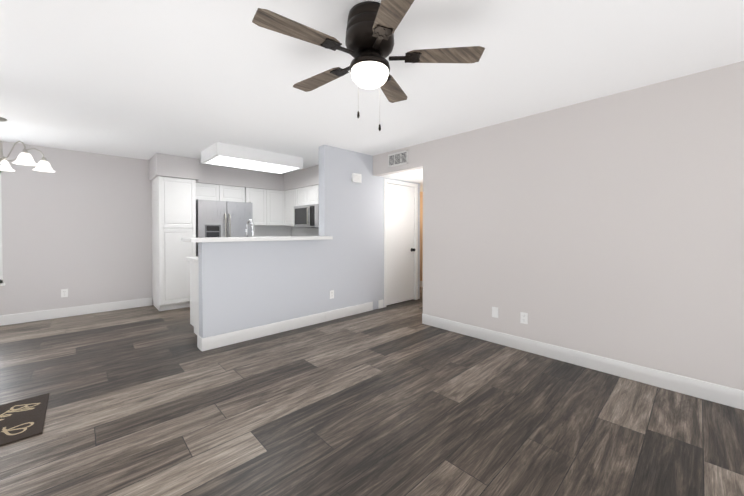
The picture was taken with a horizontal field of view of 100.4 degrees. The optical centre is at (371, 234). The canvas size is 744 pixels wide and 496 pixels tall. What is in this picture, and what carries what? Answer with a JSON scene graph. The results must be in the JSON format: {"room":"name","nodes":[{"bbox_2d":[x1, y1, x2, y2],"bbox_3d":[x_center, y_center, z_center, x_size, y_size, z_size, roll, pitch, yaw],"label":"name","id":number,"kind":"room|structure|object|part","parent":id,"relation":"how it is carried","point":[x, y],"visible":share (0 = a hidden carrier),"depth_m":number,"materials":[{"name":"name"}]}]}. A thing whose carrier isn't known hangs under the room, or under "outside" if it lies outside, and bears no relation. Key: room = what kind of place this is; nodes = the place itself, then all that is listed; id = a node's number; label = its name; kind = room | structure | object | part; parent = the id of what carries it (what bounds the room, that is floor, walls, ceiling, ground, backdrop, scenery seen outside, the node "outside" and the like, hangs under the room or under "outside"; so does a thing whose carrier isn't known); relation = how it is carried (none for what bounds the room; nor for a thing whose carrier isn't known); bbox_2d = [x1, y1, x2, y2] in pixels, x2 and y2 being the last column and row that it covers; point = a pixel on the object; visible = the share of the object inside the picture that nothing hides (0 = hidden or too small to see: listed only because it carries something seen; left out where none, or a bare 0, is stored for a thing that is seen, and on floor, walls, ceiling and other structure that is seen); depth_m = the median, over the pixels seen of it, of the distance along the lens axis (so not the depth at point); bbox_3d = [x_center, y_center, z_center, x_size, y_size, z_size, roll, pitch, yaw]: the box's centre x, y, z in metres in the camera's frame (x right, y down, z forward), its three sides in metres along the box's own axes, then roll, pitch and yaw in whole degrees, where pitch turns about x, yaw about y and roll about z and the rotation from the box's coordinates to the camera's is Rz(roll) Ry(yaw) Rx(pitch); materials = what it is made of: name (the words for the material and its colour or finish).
{"room":"living room","nodes":[
{"label":"living room","id":0,"kind":"room"},
{"bbox_2d":[0,141,152,315],"bbox_3d":[-3.928,-0.026,5.103,5.940,2.440,0.120,-1,1,-43],"label":"wall","id":1,"kind":"structure","parent":0,"point":[77,225],"depth_m":4.58,"materials":[{"name":"white paint"}]},
{"bbox_2d":[0,171,4,285],"bbox_3d":[-5.360,-0.075,3.734,1.880,2.150,0.160,-1,1,-43],"label":"dining room window","id":2,"kind":"structure","parent":1,"relation":"in","point":[1,275],"depth_m":4.11,"materials":[{"name":"white"}]},
{"bbox_2d":[61,289,67,296],"bbox_3d":[-4.473,0.851,4.509,0.072,0.116,0.008,-1,1,-43],"label":"outlet","id":3,"kind":"object","parent":1,"relation":"attached to","point":[64,292],"visible":1,"depth_m":4.51,"materials":[{"name":"white plastic"}]},
{"bbox_2d":[0,297,151,325],"bbox_3d":[-4.831,1.138,4.168,3.085,0.135,0.018,-1,1,-43],"label":"baseboard","id":4,"kind":"structure","parent":1,"relation":"attached to","point":[10,319],"depth_m":4.55,"materials":[{"name":"white wood"}]},
{"bbox_2d":[199,184,222,199],"bbox_3d":[-3.038,-0.760,5.628,0.522,0.296,0.321,-1,1,-43],"label":"upper cabinet","id":5,"kind":"object","parent":1,"relation":"attached to","point":[206,191],"depth_m":5.55,"materials":[{"name":"white wood"}]},
{"bbox_2d":[223,185,246,199],"bbox_3d":[-2.744,-0.763,5.906,0.522,0.296,0.321,-1,1,-43],"label":"upper cabinet","id":6,"kind":"object","parent":1,"relation":"attached to","point":[229,192],"depth_m":5.83,"materials":[{"name":"white wood"}]},
{"bbox_2d":[152,153,199,181],"bbox_3d":[-3.174,-1.074,5.024,0.585,0.339,0.336,-1,1,-43],"label":"soffit","id":7,"kind":"structure","parent":0,"point":[167,165],"depth_m":4.88,"materials":[{"name":"white paint"}]},
{"bbox_2d":[149,158,283,190],"bbox_3d":[-2.800,-1.084,5.841,2.250,0.339,0.338,-1,1,-43],"label":"soffit","id":8,"kind":"structure","parent":0,"point":[209,174],"depth_m":5.87,"materials":[{"name":"white paint"}]},
{"bbox_2d":[247,188,270,227],"bbox_3d":[-2.370,-0.552,6.263,0.472,0.726,0.321,-1,1,-43],"label":"upper cabinet","id":9,"kind":"object","parent":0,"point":[255,194],"depth_m":6.15,"materials":[{"name":"white wood"}]},
{"bbox_2d":[263,189,282,227],"bbox_3d":[-2.098,-0.555,6.493,0.471,0.726,0.360,-1,1,-43],"label":"upper cabinet","id":10,"kind":"object","parent":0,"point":[272,199],"depth_m":6.37,"materials":[{"name":"white wood"}]},
{"bbox_2d":[254,225,318,236],"bbox_3d":[-1.333,0.038,5.653,1.127,0.440,2.642,-1,1,-43],"label":"backsplash","id":11,"kind":"structure","parent":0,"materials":[{"name":"white"}]},
{"bbox_2d":[283,165,318,190],"bbox_3d":[-1.048,-1.084,5.908,0.349,0.339,2.648,-1,1,-43],"label":"soffit","id":12,"kind":"structure","parent":0,"point":[306,177],"depth_m":5.96,"materials":[{"name":"white paint"}]},
{"bbox_2d":[198,145,419,337],"bbox_3d":[-0.489,-0.019,4.529,3.650,2.440,0.140,-1,1,-43],"label":"wall","id":13,"kind":"structure","parent":0,"point":[246,284],"depth_m":4.20,"materials":[{"name":"grey paint"}]},
{"bbox_2d":[181,236,332,242],"bbox_3d":[-1.267,0.048,3.697,1.676,0.040,0.400,-1,1,-43],"label":"countertop","id":14,"kind":"structure","parent":13,"relation":"on","point":[220,239],"depth_m":3.40,"materials":[{"name":"white stone"}]},
{"bbox_2d":[200,302,372,350],"bbox_3d":[-0.884,1.139,4.066,2.450,0.135,0.018,-1,1,-43],"label":"baseboard","id":15,"kind":"structure","parent":13,"relation":"attached to","point":[221,340],"depth_m":3.79,"materials":[{"name":"white wood"}]},
{"bbox_2d":[330,290,333,298],"bbox_3d":[-0.565,0.843,4.364,0.072,0.116,0.008,-1,1,-43],"label":"outlet","id":16,"kind":"object","parent":13,"relation":"attached to","point":[331,294],"visible":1,"depth_m":4.36,"materials":[{"name":"white plastic"}]},
{"bbox_2d":[352,173,361,182],"bbox_3d":[-0.230,-0.845,4.635,0.160,0.130,0.046,-1,1,-43],"label":"door chime","id":17,"kind":"object","parent":13,"relation":"attached to","point":[356,178],"visible":1,"depth_m":4.62,"materials":[{"name":"white plastic"}]},
{"bbox_2d":[384,179,417,306],"bbox_3d":[0.466,0.136,5.424,0.872,2.109,0.158,-1,1,-43],"label":"door frame","id":18,"kind":"structure","parent":13,"relation":"attached to","point":[395,182],"depth_m":5.49,"materials":[{"name":"white wood"}]},
{"bbox_2d":[387,184,415,304],"bbox_3d":[0.506,0.163,5.377,0.755,2.032,0.109,-1,1,-43],"label":"interior door","id":19,"kind":"structure","parent":13,"relation":"in","point":[401,249],"depth_m":5.39,"materials":[{"name":"white wood"}]},
{"bbox_2d":[0,287,743,495],"bbox_3d":[-0.217,1.251,2.763,8.100,0.060,8.900,-1,1,-43],"label":"floor","id":20,"kind":"structure","parent":0,"point":[398,399],"depth_m":2.07,"materials":[{"name":"plastic"}]},
{"bbox_2d":[0,393,48,445],"bbox_3d":[-2.426,1.223,1.988,0.465,0.012,0.640,-1,1,-43],"label":"door mat","id":21,"kind":"object","parent":20,"relation":"on","point":[22,419],"visible":1,"depth_m":2.05,"materials":[{"name":"brown fabric"}]},
{"bbox_2d":[151,176,198,310],"bbox_3d":[-3.301,0.145,5.163,0.508,2.096,0.651,-1,1,-43],"label":"tall cabinet","id":22,"kind":"object","parent":20,"relation":"on","point":[186,208],"depth_m":4.91,"materials":[{"name":"white wood"}]},
{"bbox_2d":[187,260,198,334],"bbox_3d":[-1.860,0.764,3.805,0.522,0.890,0.669,-1,1,-43],"label":"base cabinet","id":23,"kind":"object","parent":20,"relation":"on","point":[192,269],"depth_m":3.73,"materials":[{"name":"white wood"}]},
{"bbox_2d":[187,256,198,263],"bbox_3d":[-1.384,0.293,4.267,1.916,0.040,0.695,-1,1,-43],"label":"countertop","id":24,"kind":"structure","parent":23,"relation":"on","point":[194,259],"depth_m":3.68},
{"bbox_2d":[195,200,254,255],"bbox_3d":[-2.753,0.301,5.658,0.928,1.774,0.687,-1,1,-43],"label":"refrigerator","id":25,"kind":"object","parent":20,"relation":"on","point":[213,218],"depth_m":5.34,"materials":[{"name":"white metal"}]},
{"bbox_2d":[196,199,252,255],"bbox_3d":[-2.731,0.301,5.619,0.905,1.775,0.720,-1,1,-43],"label":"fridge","id":26,"kind":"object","parent":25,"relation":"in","point":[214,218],"depth_m":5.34,"materials":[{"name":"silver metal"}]},
{"bbox_2d":[0,0,743,174],"bbox_3d":[-1.002,-1.250,1.993,5.940,0.080,8.900,-1,1,-43],"label":"ceiling","id":27,"kind":"structure","parent":0,"point":[144,79],"depth_m":2.25,"materials":[{"name":"white paint"}]},
{"bbox_2d":[0,117,54,171],"bbox_3d":[-3.953,-0.969,3.278,0.844,0.509,0.819,-1,1,-43],"label":"chandelier","id":28,"kind":"object","parent":27,"relation":"hanging from","point":[24,157],"visible":1,"depth_m":3.28,"materials":[{"name":"white glass"}]},
{"bbox_2d":[201,142,302,173],"bbox_3d":[-1.835,-1.156,4.826,1.300,0.171,0.720,-1,1,-43],"label":"ceiling light","id":29,"kind":"object","parent":27,"relation":"attached to","point":[226,155],"visible":1,"depth_m":4.59,"materials":[{"name":"white paint"}]},
{"bbox_2d":[252,0,484,130],"bbox_3d":[-0.042,-0.893,1.725,1.187,0.627,1.181,-1,1,-43],"label":"ceiling fan","id":30,"kind":"object","parent":27,"relation":"hanging from","point":[372,26],"visible":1,"depth_m":1.63,"materials":[{"name":"brown wood"}]},
{"bbox_3d":[-0.012,-1.057,1.720,0.272,0.299,0.272,-1,1,-43],"label":"motor","id":31,"kind":"part","parent":30,"relation":"part of","materials":[{"name":"brown metal"}]},
{"bbox_3d":[-0.012,-0.866,1.722,0.208,0.086,0.208,-1,1,-43],"label":"globe","id":32,"kind":"part","parent":30,"relation":"part of","materials":[{"name":"white glass"}]},
{"bbox_2d":[379,168,422,191],"bbox_3d":[0.263,-0.991,6.467,2.280,0.080,4.140,-1,1,-43],"label":"ceiling","id":33,"kind":"structure","parent":0,"point":[415,176],"depth_m":4.99,"materials":[{"name":"white paint"}]},
{"bbox_2d":[420,192,422,280],"bbox_3d":[0.989,0.106,7.166,0.120,2.130,4.140,-1,1,-43],"label":"wall","id":34,"kind":"structure","parent":0,"point":[421,236],"depth_m":6.94,"materials":[{"name":"beige paint"}]},
{"bbox_2d":[283,208,290,227],"bbox_3d":[-1.563,-0.379,6.474,0.326,0.375,0.518,-1,1,-43],"label":"upper cabinet","id":35,"kind":"object","parent":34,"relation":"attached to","point":[286,211],"depth_m":6.48,"materials":[{"name":"white wood"}]},
{"bbox_2d":[283,189,294,207],"bbox_3d":[-1.541,-0.742,6.447,0.326,0.351,0.581,-1,1,-43],"label":"upper cabinet","id":36,"kind":"object","parent":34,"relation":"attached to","point":[288,196],"depth_m":6.41,"materials":[{"name":"white wood"}]},
{"bbox_2d":[295,188,302,203],"bbox_3d":[-1.231,-0.738,6.118,0.326,0.351,0.448,-1,1,-43],"label":"upper cabinet","id":37,"kind":"object","parent":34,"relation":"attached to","point":[298,192],"depth_m":6.10,"materials":[{"name":"white wood"}]},
{"bbox_2d":[291,204,318,227],"bbox_3d":[-1.157,-0.345,5.957,0.446,0.422,0.760,-1,1,-43],"label":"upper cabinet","id":38,"kind":"object","parent":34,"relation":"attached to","point":[302,215],"depth_m":5.82,"materials":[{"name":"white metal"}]},
{"bbox_2d":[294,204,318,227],"bbox_3d":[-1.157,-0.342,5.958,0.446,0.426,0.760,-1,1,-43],"label":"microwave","id":39,"kind":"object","parent":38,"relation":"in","point":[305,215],"depth_m":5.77,"materials":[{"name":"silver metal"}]},
{"bbox_2d":[303,185,314,203],"bbox_3d":[-1.002,-0.736,5.876,0.326,0.351,0.451,-1,1,-43],"label":"upper cabinet","id":40,"kind":"object","parent":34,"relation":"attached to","point":[308,192],"depth_m":5.83,"materials":[{"name":"white wood"}]},
{"bbox_2d":[315,185,318,203],"bbox_3d":[-0.699,-0.732,5.556,0.326,0.351,0.563,-1,1,-43],"label":"upper cabinet","id":41,"kind":"object","parent":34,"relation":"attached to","point":[316,186],"depth_m":5.64,"materials":[{"name":"white wood"}]},
{"bbox_2d":[373,61,743,389],"bbox_3d":[2.070,0.000,2.819,0.120,2.440,5.860,-1,1,-43],"label":"wall","id":42,"kind":"structure","parent":0,"point":[611,226],"depth_m":2.73,"materials":[{"name":"white paint"}]},
{"bbox_2d":[388,150,407,167],"bbox_3d":[0.373,-1.099,4.505,0.012,0.190,0.380,-1,1,-43],"label":"air vent","id":43,"kind":"object","parent":42,"relation":"in","point":[398,158],"visible":1,"depth_m":4.50,"materials":[{"name":"silver metal"}]},
{"bbox_2d":[492,307,497,317],"bbox_3d":[1.377,0.869,3.468,0.008,0.116,0.072,-1,1,-43],"label":"outlet","id":44,"kind":"object","parent":42,"relation":"attached to","point":[495,312],"visible":1,"depth_m":3.46,"materials":[{"name":"white plastic"}]},
{"bbox_2d":[520,312,527,323],"bbox_3d":[1.590,0.874,3.243,0.008,0.116,0.072,-1,1,-43],"label":"electrical outlet","id":45,"kind":"object","parent":42,"relation":"attached to","point":[523,318],"visible":1,"depth_m":3.24,"materials":[{"name":"white plastic"}]},
{"bbox_2d":[422,314,743,409],"bbox_3d":[2.305,1.157,2.484,0.018,0.135,4.730,-1,1,-43],"label":"baseboard","id":46,"kind":"structure","parent":42,"relation":"attached to","point":[719,394],"depth_m":2.72,"materials":[{"name":"white"}]}
]}

